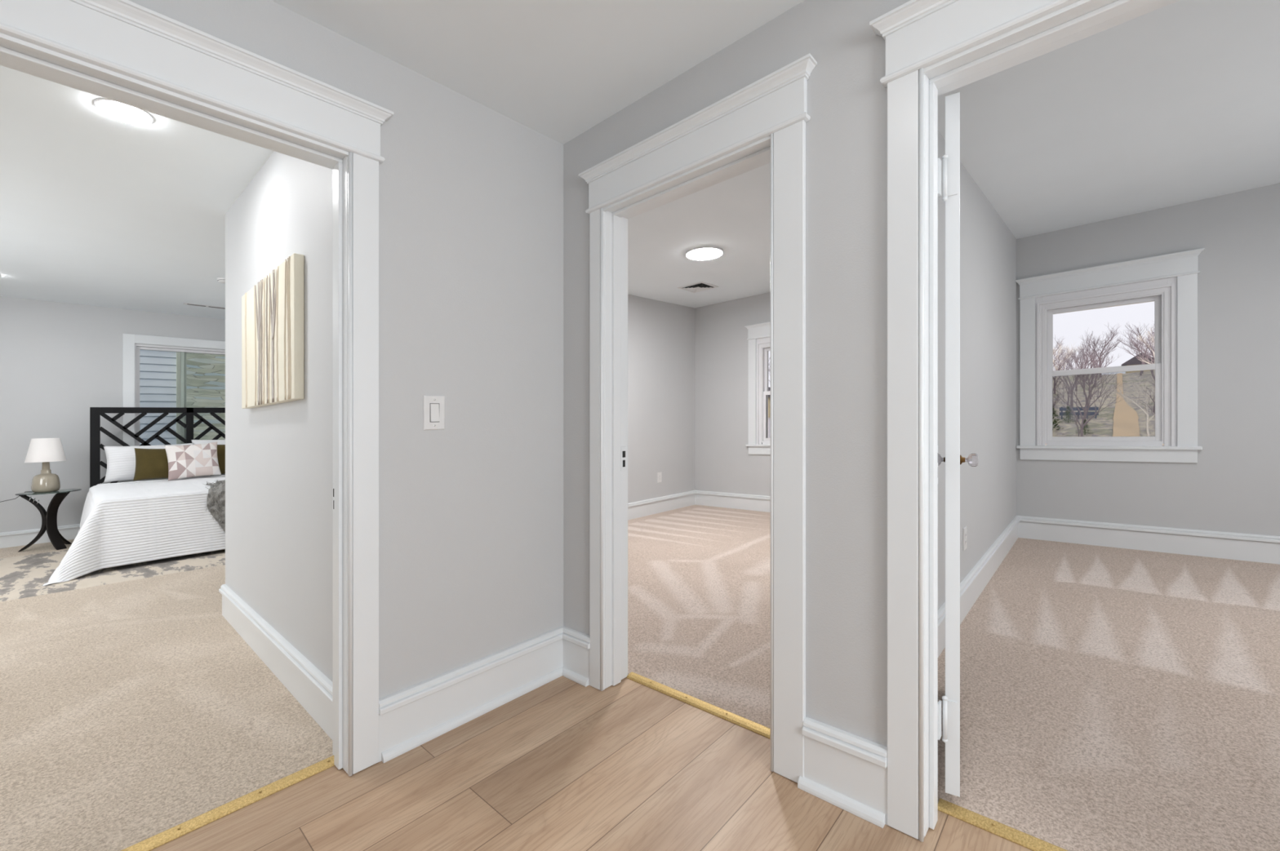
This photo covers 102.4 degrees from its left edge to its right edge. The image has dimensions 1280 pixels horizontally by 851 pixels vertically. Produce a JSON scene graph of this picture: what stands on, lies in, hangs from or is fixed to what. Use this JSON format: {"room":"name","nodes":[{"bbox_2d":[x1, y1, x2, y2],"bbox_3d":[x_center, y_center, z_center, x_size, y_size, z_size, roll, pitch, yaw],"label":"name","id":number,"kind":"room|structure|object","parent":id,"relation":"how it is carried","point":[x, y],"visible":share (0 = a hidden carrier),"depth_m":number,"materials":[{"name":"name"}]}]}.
{"room":"hallway","nodes":[
{"label":"hallway","id":0,"kind":"room"},
{"bbox_2d":[0,296,225,533],"bbox_3d":[-6.452,-0.113,5.911,0.200,3.143,4.550,0,0,42],"label":"wall","id":1,"kind":"structure","parent":0,"point":[59,362],"depth_m":5.75,"materials":[{"name":"grey paint"}]},
{"bbox_2d":[0,524,79,548],"bbox_3d":[-6.367,1.222,5.833,0.031,0.264,4.550,0,0,42],"label":"baseboard","id":2,"kind":"structure","parent":1,"relation":"attached to","point":[20,538],"depth_m":5.56,"materials":[{"name":"white paint"}]},
{"bbox_2d":[123,333,225,446],"bbox_3d":[-5.651,-0.313,6.756,0.180,1.592,1.620,0,0,42],"label":"window","id":3,"kind":"structure","parent":1,"relation":"in","point":[131,350],"depth_m":6.24,"materials":[{"name":"white paint"}]},
{"bbox_2d":[0,65,274,319],"bbox_3d":[-3.900,-1.371,3.612,6.670,0.275,4.550,0,0,42],"label":"ceiling","id":4,"kind":"structure","parent":0,"point":[99,209],"depth_m":3.01,"materials":[{"name":"white paint"}]},
{"bbox_2d":[93,97,154,124],"bbox_3d":[-2.126,-1.285,2.123,0.176,0.019,0.176,0,0,42],"label":"recessed light","id":5,"kind":"object","parent":4,"relation":"in","point":[116,110],"visible":0.91,"depth_m":2.11,"materials":[{"name":"white plastic"}]},
{"bbox_2d":[182,302,225,309],"bbox_3d":[-5.018,-1.371,5.965,0.100,0.019,0.410,0,0,42],"label":"ceiling vent","id":6,"kind":"object","parent":4,"relation":"in","point":[186,304],"visible":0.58,"depth_m":5.93,"materials":[{"name":"white plastic"}]},
{"bbox_2d":[217,277,225,284],"bbox_3d":[-3.844,-1.331,4.787,0.140,0.037,0.140,0,0,42],"label":"smoke detector","id":7,"kind":"object","parent":4,"relation":"attached to","point":[222,280],"visible":0.36,"depth_m":4.73,"materials":[{"name":"white plastic"}]},
{"bbox_2d":[0,539,333,850],"bbox_3d":[-3.889,1.340,3.603,6.698,0.429,4.550,0,0,42],"label":"floor","id":8,"kind":"structure","parent":0,"point":[131,712],"depth_m":2.06,"materials":[{"name":"beige carpet"}]},
{"bbox_2d":[14,488,81,551],"bbox_3d":[-6.125,0.993,5.333,0.452,0.604,0.452,0,0,42],"label":"side table","id":9,"kind":"object","parent":8,"relation":"on","point":[49,518],"visible":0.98,"depth_m":5.30,"materials":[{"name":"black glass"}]},
{"bbox_2d":[1,438,66,502],"bbox_3d":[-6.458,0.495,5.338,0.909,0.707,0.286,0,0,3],"label":"table lamp","id":10,"kind":"object","parent":9,"relation":"on","point":[46,451],"visible":0.99,"depth_m":5.26,"materials":[{"name":"white fabric"}]},
{"bbox_2d":[0,549,225,601],"bbox_3d":[-4.942,1.252,4.618,2.364,0.124,3.350,0,0,42],"label":"area rug","id":11,"kind":"object","parent":8,"relation":"on","point":[21,576],"visible":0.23,"depth_m":4.31,"materials":[{"name":"beige fabric"}]},
{"bbox_2d":[89,407,225,488],"bbox_3d":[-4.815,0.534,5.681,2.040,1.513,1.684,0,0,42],"label":"headboard","id":12,"kind":"object","parent":8,"relation":"on","point":[95,413],"visible":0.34,"depth_m":6.00,"materials":[{"name":"black wood"}]},
{"bbox_2d":[42,475,225,586],"bbox_3d":[-4.500,0.919,5.399,1.936,0.634,2.273,0,0,42],"label":"bedspread","id":13,"kind":"object","parent":12,"relation":"on","point":[131,522],"visible":0.5,"depth_m":4.56,"materials":[{"name":"white fabric"}]},
{"bbox_2d":[133,448,168,480],"bbox_3d":[-5.444,0.446,5.832,0.186,0.364,0.433,0,0,42],"label":"cushion","id":14,"kind":"object","parent":13,"relation":"on","point":[150,464],"visible":0.64,"depth_m":5.74,"materials":[{"name":"fabric"}]},
{"bbox_2d":[164,441,221,480],"bbox_3d":[-5.159,0.420,5.944,0.199,0.422,0.490,0,0,42],"label":"cushion","id":15,"kind":"object","parent":13,"relation":"on","point":[199,460],"visible":1,"depth_m":5.89,"materials":[{"name":"fabric"}]},
{"bbox_2d":[205,480,225,533],"bbox_3d":[-3.869,0.888,5.205,0.853,0.702,0.831,0,0,42],"label":"throw blanket","id":16,"kind":"object","parent":13,"relation":"on","point":[215,501],"visible":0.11,"depth_m":4.89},
{"bbox_2d":[210,444,225,475],"bbox_3d":[-5.027,0.424,6.329,0.186,0.383,0.420,0,0,42],"label":"cushion","id":17,"kind":"object","parent":13,"relation":"on","point":[220,448],"visible":0.16,"depth_m":6.21,"materials":[{"name":"fabric"}]},
{"bbox_2d":[103,443,193,482],"bbox_3d":[-5.633,0.432,5.926,0.220,0.410,0.760,0,0,42],"label":"pillow","id":18,"kind":"object","parent":12,"relation":"on","point":[121,460],"visible":0.36,"depth_m":5.70,"materials":[{"name":"white fabric"}]},
{"bbox_2d":[191,440,225,444],"bbox_3d":[-5.154,0.402,6.518,0.220,0.462,0.803,0,0,42],"label":"pillow","id":19,"kind":"object","parent":12,"relation":"on","point":[194,442],"visible":0.05,"depth_m":6.33,"materials":[{"name":"white fabric"}]},
{"bbox_2d":[120,755,334,850],"bbox_3d":[-1.329,1.156,1.441,0.040,0.033,0.862,0,0,42],"label":"threshold strip","id":20,"kind":"object","parent":8,"relation":"on","point":[167,836],"visible":0.98,"depth_m":1.54,"materials":[{"name":"gold metal"}]},
{"bbox_2d":[218,151,332,740],"bbox_3d":[-1.789,-0.248,2.542,2.100,3.097,0.136,0,0,42],"label":"wall","id":21,"kind":"structure","parent":0,"point":[278,457],"depth_m":2.32,"materials":[{"name":"grey paint"}]},
{"bbox_2d":[241,253,304,408],"bbox_3d":[-1.759,-0.393,2.436,0.950,0.619,0.042,0,0,42],"label":"picture","id":22,"kind":"object","parent":21,"relation":"attached to","point":[273,311],"visible":1,"depth_m":2.30},
{"bbox_2d":[128,0,563,699],"bbox_3d":[-1.314,-0.262,1.401,0.132,3.106,2.725,0,0,42],"label":"wall","id":23,"kind":"structure","parent":0,"point":[471,195],"depth_m":1.97,"materials":[{"name":"grey paint"}]},
{"bbox_2d":[0,0,394,776],"bbox_3d":[-1.293,0.052,1.400,0.205,2.234,1.131,0,0,42],"label":"door frame","id":24,"kind":"structure","parent":23,"relation":"in","point":[127,52],"depth_m":1.66,"materials":[{"name":"white paint"}]},
{"bbox_2d":[422,395,444,430],"bbox_3d":[-0.761,-0.043,1.907,0.011,0.129,0.082,0,0,42],"label":"light switch","id":25,"kind":"object","parent":23,"relation":"attached to","point":[433,406],"visible":1,"depth_m":1.90,"materials":[{"name":"white plastic"}]},
{"bbox_2d":[378,626,563,763],"bbox_3d":[-0.614,1.040,2.054,0.036,0.223,0.819,0,0,42],"label":"baseboard","id":26,"kind":"structure","parent":23,"relation":"attached to","point":[412,717],"depth_m":1.98,"materials":[{"name":"white paint"}]},
{"bbox_2d":[271,0,804,144],"bbox_3d":[0.537,-1.365,-0.265,4.848,0.257,2.725,0,0,42],"label":"ceiling","id":27,"kind":"structure","parent":0,"point":[558,69],"depth_m":1.73,"materials":[{"name":"white paint"}]},
{"bbox_2d":[150,505,1032,850],"bbox_3d":[1.087,1.203,2.049,7.127,0.374,6.900,0,0,42],"label":"floor","id":28,"kind":"structure","parent":0,"point":[563,765],"depth_m":1.68,"materials":[{"name":"brown wood"}]},
{"bbox_2d":[627,294,694,503],"bbox_3d":[-0.583,-0.283,5.612,0.123,3.135,4.240,0,0,42],"label":"wall","id":29,"kind":"structure","parent":0,"point":[661,335],"depth_m":6.45,"materials":[{"name":"grey paint"}]},
{"bbox_2d":[657,472,662,483],"bbox_3d":[0.245,0.666,6.434,0.007,0.129,0.082,0,0,42],"label":"wall outlet","id":30,"kind":"object","parent":29,"relation":"attached to","point":[659,474],"visible":1,"depth_m":6.42,"materials":[{"name":"white plastic"}]},
{"bbox_2d":[627,490,695,519],"bbox_3d":[-0.593,1.039,5.486,0.031,0.285,4.040,0,0,42],"label":"baseboard","id":31,"kind":"structure","parent":29,"relation":"attached to","point":[641,508],"depth_m":6.42,"materials":[{"name":"white paint"}]},
{"bbox_2d":[627,163,770,308],"bbox_3d":[0.676,-1.574,4.343,3.447,0.362,4.040,0,0,42],"label":"ceiling","id":32,"kind":"structure","parent":0,"point":[733,215],"depth_m":4.31,"materials":[{"name":"white paint"}]},
{"bbox_2d":[677,281,718,293],"bbox_3d":[0.651,-1.547,5.819,0.340,0.024,0.340,0,0,42],"label":"ceiling vent","id":33,"kind":"object","parent":32,"relation":"in","point":[702,286],"visible":1,"depth_m":5.81,"materials":[{"name":"white plastic"}]},
{"bbox_2d":[685,245,723,260],"bbox_3d":[0.569,-1.512,4.547,0.330,0.032,0.330,0,0,42],"label":"recessed light","id":34,"kind":"object","parent":32,"relation":"in","point":[708,252],"visible":1,"depth_m":4.50,"materials":[{"name":"white plastic"}]},
{"bbox_2d":[563,0,911,746],"bbox_3d":[0.620,-0.318,1.585,7.200,3.208,0.135,0,0,42],"label":"wall","id":35,"kind":"structure","parent":0,"point":[846,127],"depth_m":1.53,"materials":[{"name":"grey paint"}]},
{"bbox_2d":[562,626,590,687],"bbox_3d":[-0.290,1.030,2.289,0.202,0.212,0.036,0,0,42],"label":"baseboard","id":36,"kind":"structure","parent":35,"relation":"attached to","point":[576,645],"depth_m":2.28,"materials":[{"name":"white paint"}]},
{"bbox_2d":[578,53,817,782],"bbox_3d":[0.189,0.012,1.951,1.036,2.234,0.208,0,0,42],"label":"door frame","id":37,"kind":"structure","parent":35,"relation":"in","point":[762,123],"depth_m":1.73,"materials":[{"name":"white paint"}]},
{"bbox_2d":[626,671,770,739],"bbox_3d":[0.241,1.111,2.037,0.777,0.032,0.036,0,0,42],"label":"threshold strip","id":38,"kind":"object","parent":37,"relation":"attached to","point":[747,724],"visible":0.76,"depth_m":2.02,"materials":[{"name":"gold metal"}]},
{"bbox_2d":[797,716,887,828],"bbox_3d":[0.586,1.004,1.500,0.252,0.213,0.036,0,0,42],"label":"baseboard","id":39,"kind":"structure","parent":35,"relation":"attached to","point":[846,771],"depth_m":1.49,"materials":[{"name":"white paint"}]},
{"bbox_2d":[869,0,1180,842],"bbox_3d":[1.312,-0.014,1.415,1.083,2.234,0.914,0,0,42],"label":"door","id":40,"kind":"structure","parent":35,"relation":"in","point":[934,48],"depth_m":1.38,"materials":[{"name":"white paint"}]},
{"bbox_2d":[937,798,1068,850],"bbox_3d":[1.150,1.084,1.219,0.782,0.032,0.036,0,0,42],"label":"threshold strip","id":41,"kind":"object","parent":40,"relation":"attached to","point":[1024,840],"visible":0.95,"depth_m":1.38,"materials":[{"name":"gold metal"}]},
{"bbox_2d":[937,130,1016,609],"bbox_3d":[1.994,-0.358,3.156,0.100,3.131,4.040,0,0,42],"label":"wall","id":42,"kind":"structure","parent":0,"point":[988,247],"depth_m":3.26,"materials":[{"name":"grey paint"}]},
{"bbox_2d":[963,526,966,551],"bbox_3d":[1.827,0.642,2.890,0.007,0.129,0.082,0,0,42],"label":"wall outlet","id":43,"kind":"object","parent":42,"relation":"attached to","point":[965,527],"visible":1,"depth_m":2.88,"materials":[{"name":"white plastic"}]},
{"bbox_2d":[937,515,1020,657],"bbox_3d":[2.043,0.963,3.112,0.031,0.285,4.040,0,0,42],"label":"baseboard","id":44,"kind":"structure","parent":42,"relation":"attached to","point":[973,584],"depth_m":3.17,"materials":[{"name":"white paint"}]},
{"bbox_2d":[694,182,1279,536],"bbox_3d":[3.314,-0.396,4.821,6.727,3.199,0.200,0,0,42],"label":"wall","id":45,"kind":"structure","parent":0,"point":[1233,485],"depth_m":3.94,"materials":[{"name":"grey paint"}]},
{"bbox_2d":[695,490,770,512],"bbox_3d":[2.018,0.963,5.833,3.447,0.282,0.031,0,0,42],"label":"baseboard","id":46,"kind":"structure","parent":45,"relation":"attached to","point":[720,500],"depth_m":6.57,"materials":[{"name":"white paint"}]},
{"bbox_2d":[744,321,770,454],"bbox_3d":[1.795,-0.439,6.111,1.146,1.626,0.195,0,0,42],"label":"window","id":47,"kind":"structure","parent":45,"relation":"in","point":[758,335],"depth_m":6.34,"materials":[{"name":"white paint"}]},
{"bbox_2d":[1015,248,1204,462],"bbox_3d":[3.834,-0.498,4.276,1.146,1.626,0.195,0,0,42],"label":"window","id":48,"kind":"structure","parent":45,"relation":"in","point":[1170,281],"depth_m":4.14,"materials":[{"name":"white paint"}]},
{"bbox_2d":[1017,515,1279,564],"bbox_3d":[4.554,0.889,3.549,3.180,0.276,0.031,0,0,42],"label":"baseboard","id":49,"kind":"structure","parent":45,"relation":"attached to","point":[1208,544],"depth_m":4.01,"materials":[{"name":"white paint"}]},
{"bbox_2d":[937,537,1279,850],"bbox_3d":[3.198,1.126,2.080,3.230,0.360,4.028,0,0,42],"label":"floor","id":50,"kind":"structure","parent":0,"point":[1112,699],"depth_m":1.98,"materials":[{"name":"beige carpet"}]},
{"bbox_2d":[937,0,1279,239],"bbox_3d":[3.213,-1.561,2.059,3.180,0.546,4.040,0,0,42],"label":"ceiling","id":51,"kind":"structure","parent":0,"point":[1177,103],"depth_m":2.46,"materials":[{"name":"white paint"}]},
{"label":"outside","id":52,"kind":"structure","parent":0,"visible":0},
{"bbox_2d":[1044,370,1164,445],"bbox_3d":[33.386,-0.894,52.023,140.000,15.038,108.000,0,0,42],"label":"ground","id":53,"kind":"structure","parent":52,"point":[1101,426],"depth_m":40.49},
{"bbox_2d":[768,386,770,438],"bbox_3d":[5.245,2.875,19.499,4.500,8.500,4.400,0,0,42],"label":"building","id":54,"kind":"structure","parent":53,"relation":"on","point":[769,388],"depth_m":17.52,"materials":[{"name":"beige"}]},
{"bbox_2d":[768,356,770,384],"bbox_3d":[11.460,-2.457,48.631,4.860,8.401,6.635,0,0,12],"label":"bare tree","id":55,"kind":"object","parent":53,"relation":"on","point":[770,357],"visible":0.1,"depth_m":48.93,"materials":[{"name":"grey plant"}]},
{"bbox_2d":[1052,404,1063,430],"bbox_3d":[29.377,-0.461,36.847,1.721,1.988,1.643,0,0,42],"label":"evergreen shrub","id":56,"kind":"object","parent":53,"relation":"on","point":[1055,421],"visible":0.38,"depth_m":36.52,"materials":[{"name":"green plant"}]},
{"bbox_2d":[1052,392,1064,408],"bbox_3d":[27.586,-0.844,35.421,2.663,4.414,2.222,0,0,43],"label":"bare tree","id":57,"kind":"object","parent":53,"relation":"on","point":[1062,393],"visible":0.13,"depth_m":35.06,"materials":[{"name":"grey plant"}]},
{"bbox_2d":[1052,377,1066,413],"bbox_3d":[32.679,-2.634,41.390,2.636,4.370,2.200,0,0,23],"label":"bare tree","id":58,"kind":"object","parent":53,"relation":"on","point":[1059,377],"visible":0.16,"depth_m":41.05,"materials":[{"name":"grey plant"}]},
{"bbox_2d":[1053,336,1066,360],"bbox_3d":[44.962,-7.117,56.315,3.125,5.181,2.608,0,0,43],"label":"bare tree","id":59,"kind":"object","parent":53,"relation":"on","point":[1057,347],"visible":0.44,"depth_m":55.83,"materials":[{"name":"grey plant"}]},
{"bbox_2d":[1052,353,1069,394],"bbox_3d":[38.507,-4.627,47.468,2.509,4.160,2.094,0,0,40],"label":"bare tree","id":60,"kind":"object","parent":53,"relation":"on","point":[1067,353],"visible":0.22,"depth_m":47.50,"materials":[{"name":"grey plant"}]},
{"bbox_2d":[1053,346,1070,387],"bbox_3d":[42.281,-5.819,52.266,3.459,4.747,2.760,0,0,33],"label":"bare tree","id":61,"kind":"object","parent":53,"relation":"on","point":[1059,346],"visible":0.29,"depth_m":52.34,"materials":[{"name":"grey plant"}]},
{"bbox_2d":[1053,346,1071,367],"bbox_3d":[35.208,-4.336,45.315,3.261,5.638,4.453,0,0,-23],"label":"bare tree","id":62,"kind":"object","parent":53,"relation":"on","point":[1060,347],"visible":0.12,"depth_m":44.51,"materials":[{"name":"grey plant"}]},
{"bbox_2d":[1058,406,1074,422],"bbox_3d":[31.348,-0.672,37.681,1.160,1.357,1.126,0,0,42],"label":"evergreen shrub","id":63,"kind":"object","parent":53,"relation":"on","point":[1067,412],"visible":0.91,"depth_m":37.62,"materials":[{"name":"green plant"}]},
{"bbox_2d":[1053,342,1084,383],"bbox_3d":[45.363,-6.488,55.004,3.586,4.922,2.862,0,0,42],"label":"bare tree","id":64,"kind":"object","parent":53,"relation":"on","point":[1073,342],"visible":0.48,"depth_m":55.01,"materials":[{"name":"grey plant"}]},
{"bbox_2d":[1053,364,1086,405],"bbox_3d":[35.204,-3.180,42.265,3.016,3.818,2.209,0,0,28],"label":"bare tree","id":65,"kind":"object","parent":53,"relation":"on","point":[1060,364],"visible":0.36,"depth_m":42.28,"materials":[{"name":"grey plant"}]},
{"bbox_2d":[1053,341,1098,412],"bbox_3d":[32.494,-3.494,38.833,2.759,5.830,2.782,0,0,6],"label":"bare tree","id":66,"kind":"object","parent":53,"relation":"on","point":[1082,352],"visible":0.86,"depth_m":38.98,"materials":[{"name":"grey plant"}]},
{"bbox_2d":[1053,346,1100,406],"bbox_3d":[35.954,-3.800,42.759,2.550,5.609,2.643,0,0,2],"label":"bare tree","id":67,"kind":"object","parent":53,"relation":"on","point":[1067,361],"visible":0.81,"depth_m":42.21,"materials":[{"name":"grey plant"}]},
{"bbox_2d":[1062,345,1093,391],"bbox_3d":[41.142,-5.163,48.765,2.180,4.793,2.259,0,0,-9],"label":"bare tree","id":68,"kind":"object","parent":53,"relation":"on","point":[1067,345],"visible":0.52,"depth_m":48.32,"materials":[{"name":"grey plant"}]},
{"bbox_2d":[1059,406,1098,419],"bbox_3d":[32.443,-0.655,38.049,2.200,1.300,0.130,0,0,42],"label":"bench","id":69,"kind":"object","parent":53,"relation":"on","point":[1062,409],"visible":0.57,"depth_m":37.99,"materials":[{"name":"blue wood"}]},
{"bbox_2d":[1067,408,1093,436],"bbox_3d":[28.459,0.088,33.246,1.169,2.571,1.212,0,0,8],"label":"bare tree","id":70,"kind":"object","parent":53,"relation":"on","point":[1076,422],"visible":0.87,"depth_m":33.09,"materials":[{"name":"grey plant"}]},
{"bbox_2d":[1062,346,1107,395],"bbox_3d":[39.197,-4.585,45.399,3.577,4.528,2.620,0,0,44],"label":"bare tree","id":71,"kind":"object","parent":53,"relation":"on","point":[1091,346],"visible":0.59,"depth_m":45.32,"materials":[{"name":"grey plant"}]},
{"bbox_2d":[1079,419,1093,435],"bbox_3d":[29.444,0.223,34.047,0.873,1.106,0.911,0,0,-5],"label":"evergreen shrub","id":72,"kind":"object","parent":53,"relation":"on","point":[1084,421],"visible":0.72,"depth_m":34.02,"materials":[{"name":"green plant"}]},
{"bbox_2d":[1052,364,1123,428],"bbox_3d":[30.550,-1.847,35.410,2.854,4.934,3.897,0,0,-15],"label":"bare tree","id":73,"kind":"object","parent":53,"relation":"on","point":[1085,409],"visible":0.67,"depth_m":35.35,"materials":[{"name":"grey plant"}]},
{"bbox_2d":[1052,373,1125,436],"bbox_3d":[27.046,-0.712,31.530,2.794,4.830,3.815,0,0,-40],"label":"bare tree","id":74,"kind":"object","parent":53,"relation":"on","point":[1082,426],"visible":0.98,"depth_m":31.51,"materials":[{"name":"grey plant"}]},
{"bbox_2d":[1072,365,1106,406],"bbox_3d":[33.508,-2.650,38.238,1.827,4.018,1.893,0,0,-10],"label":"bare tree","id":75,"kind":"object","parent":53,"relation":"on","point":[1093,375],"visible":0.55,"depth_m":38.53,"materials":[{"name":"grey plant"}]},
{"bbox_2d":[1075,344,1104,368],"bbox_3d":[49.881,-7.229,57.176,2.027,4.025,2.428,0,0,-10],"label":"bare tree","id":76,"kind":"object","parent":53,"relation":"on","point":[1087,344],"visible":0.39,"depth_m":57.27,"materials":[{"name":"grey plant"}]},
{"bbox_2d":[1066,348,1115,399],"bbox_3d":[37.553,-4.023,42.953,3.509,4.443,2.570,0,0,38],"label":"bare tree","id":77,"kind":"object","parent":53,"relation":"on","point":[1101,348],"visible":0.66,"depth_m":42.85,"materials":[{"name":"grey plant"}]},
{"bbox_2d":[1085,331,1113,381],"bbox_3d":[46.659,-6.832,51.819,2.501,5.307,2.413,0,0,32],"label":"bare tree","id":78,"kind":"object","parent":53,"relation":"on","point":[1102,331],"visible":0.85,"depth_m":52.13,"materials":[{"name":"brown plant"}]},
{"bbox_2d":[1080,329,1120,384],"bbox_3d":[46.183,-6.668,51.770,2.849,6.266,2.953,0,0,19],"label":"bare tree","id":79,"kind":"object","parent":53,"relation":"on","point":[1093,342],"visible":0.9,"depth_m":51.32,"materials":[{"name":"grey plant"}]},
{"bbox_2d":[1080,322,1122,377],"bbox_3d":[47.904,-7.514,53.255,2.958,5.876,3.544,0,0,-44],"label":"bare tree","id":80,"kind":"object","parent":53,"relation":"on","point":[1110,331],"visible":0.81,"depth_m":53.03,"materials":[{"name":"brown plant"}]},
{"bbox_2d":[1084,346,1120,386],"bbox_3d":[43.818,-5.325,49.008,2.109,4.189,2.527,0,0,-12],"label":"bare tree","id":81,"kind":"object","parent":53,"relation":"on","point":[1101,347],"visible":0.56,"depth_m":49.08,"materials":[{"name":"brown plant"}]},
{"bbox_2d":[1112,373,1140,436],"bbox_3d":[36.373,-0.870,38.559,1.305,9.214,46.016,0,0,43],"label":"dirt track","id":82,"kind":"object","parent":53,"relation":"on","point":[1126,424],"visible":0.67,"depth_m":35.80,"materials":[{"name":"beige soil"}]},
{"bbox_2d":[1109,377,1155,436],"bbox_3d":[30.486,-0.854,31.567,2.471,4.249,3.096,0,0,28],"label":"bare tree","id":83,"kind":"object","parent":53,"relation":"on","point":[1148,420],"visible":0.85,"depth_m":31.38,"materials":[{"name":"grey plant"}]},
{"bbox_2d":[1116,324,1154,360],"bbox_3d":[52.073,-7.903,53.361,3.585,5.943,2.992,0,0,-5],"label":"bare tree","id":84,"kind":"object","parent":53,"relation":"on","point":[1126,324],"visible":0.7,"depth_m":53.18,"materials":[{"name":"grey plant"}]},
{"bbox_2d":[1116,325,1154,373],"bbox_3d":[51.033,-7.490,52.190,4.222,5.346,3.092,0,0,38],"label":"bare tree","id":85,"kind":"object","parent":53,"relation":"on","point":[1152,332],"visible":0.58,"depth_m":52.24,"materials":[{"name":"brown plant"}]},
{"bbox_2d":[1117,329,1155,379],"bbox_3d":[41.897,-5.280,43.446,2.632,5.585,2.540,0,0,29],"label":"bare tree","id":86,"kind":"object","parent":53,"relation":"on","point":[1147,353],"visible":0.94,"depth_m":42.98,"materials":[{"name":"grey plant"}]},
{"bbox_2d":[1120,352,1154,373],"bbox_3d":[55.165,-6.467,56.634,3.200,2.600,3.400,0,0,42],"label":"house","id":87,"kind":"structure","parent":53,"relation":"on","point":[1134,361],"depth_m":55.73,"materials":[{"name":"beige"}]},
{"bbox_2d":[1128,337,1154,376],"bbox_3d":[50.409,-6.781,51.403,2.322,4.612,2.782,0,0,-20],"label":"bare tree","id":88,"kind":"object","parent":53,"relation":"on","point":[1140,373],"visible":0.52,"depth_m":51.45,"materials":[{"name":"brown plant"}]},
{"bbox_2d":[1129,336,1154,361],"bbox_3d":[44.336,-5.421,43.721,2.942,5.085,4.016,0,0,-34],"label":"bare tree","id":89,"kind":"object","parent":53,"relation":"on","point":[1144,336],"visible":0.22,"depth_m":44.34,"materials":[{"name":"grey plant"}]},
{"bbox_2d":[1132,382,1155,416],"bbox_3d":[28.893,-0.291,28.168,3.306,4.186,2.421,0,0,11],"label":"bare tree","id":90,"kind":"object","parent":53,"relation":"on","point":[1153,400],"visible":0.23,"depth_m":28.36,"materials":[{"name":"grey plant"}]},
{"bbox_2d":[1138,328,1155,376],"bbox_3d":[46.890,-6.301,47.059,3.995,5.483,3.188,0,0,-21],"label":"bare tree","id":91,"kind":"object","parent":53,"relation":"on","point":[1149,328],"visible":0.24,"depth_m":47.01,"materials":[{"name":"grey plant"}]},
{"bbox_2d":[1149,376,1155,413],"bbox_3d":[36.192,-2.248,35.373,2.024,3.354,1.689,0,0,3],"label":"bare tree","id":92,"kind":"object","parent":53,"relation":"on","point":[1153,410],"visible":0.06,"depth_m":35.99,"materials":[{"name":"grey plant"}]},
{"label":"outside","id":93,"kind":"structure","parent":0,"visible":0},
{"bbox_2d":[139,350,180,445],"bbox_3d":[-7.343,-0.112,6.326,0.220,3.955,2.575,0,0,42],"label":"house","id":94,"kind":"structure","parent":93,"point":[159,371],"depth_m":7.05,"materials":[{"name":"grey plastic"}]},
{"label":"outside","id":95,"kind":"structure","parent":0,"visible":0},
{"bbox_2d":[186,352,225,439],"bbox_3d":[-5.613,-0.312,9.199,0.547,4.288,4.000,0,0,42],"label":"stone wall","id":96,"kind":"structure","parent":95,"point":[205,373],"depth_m":7.79,"materials":[{"name":"grey stone"}]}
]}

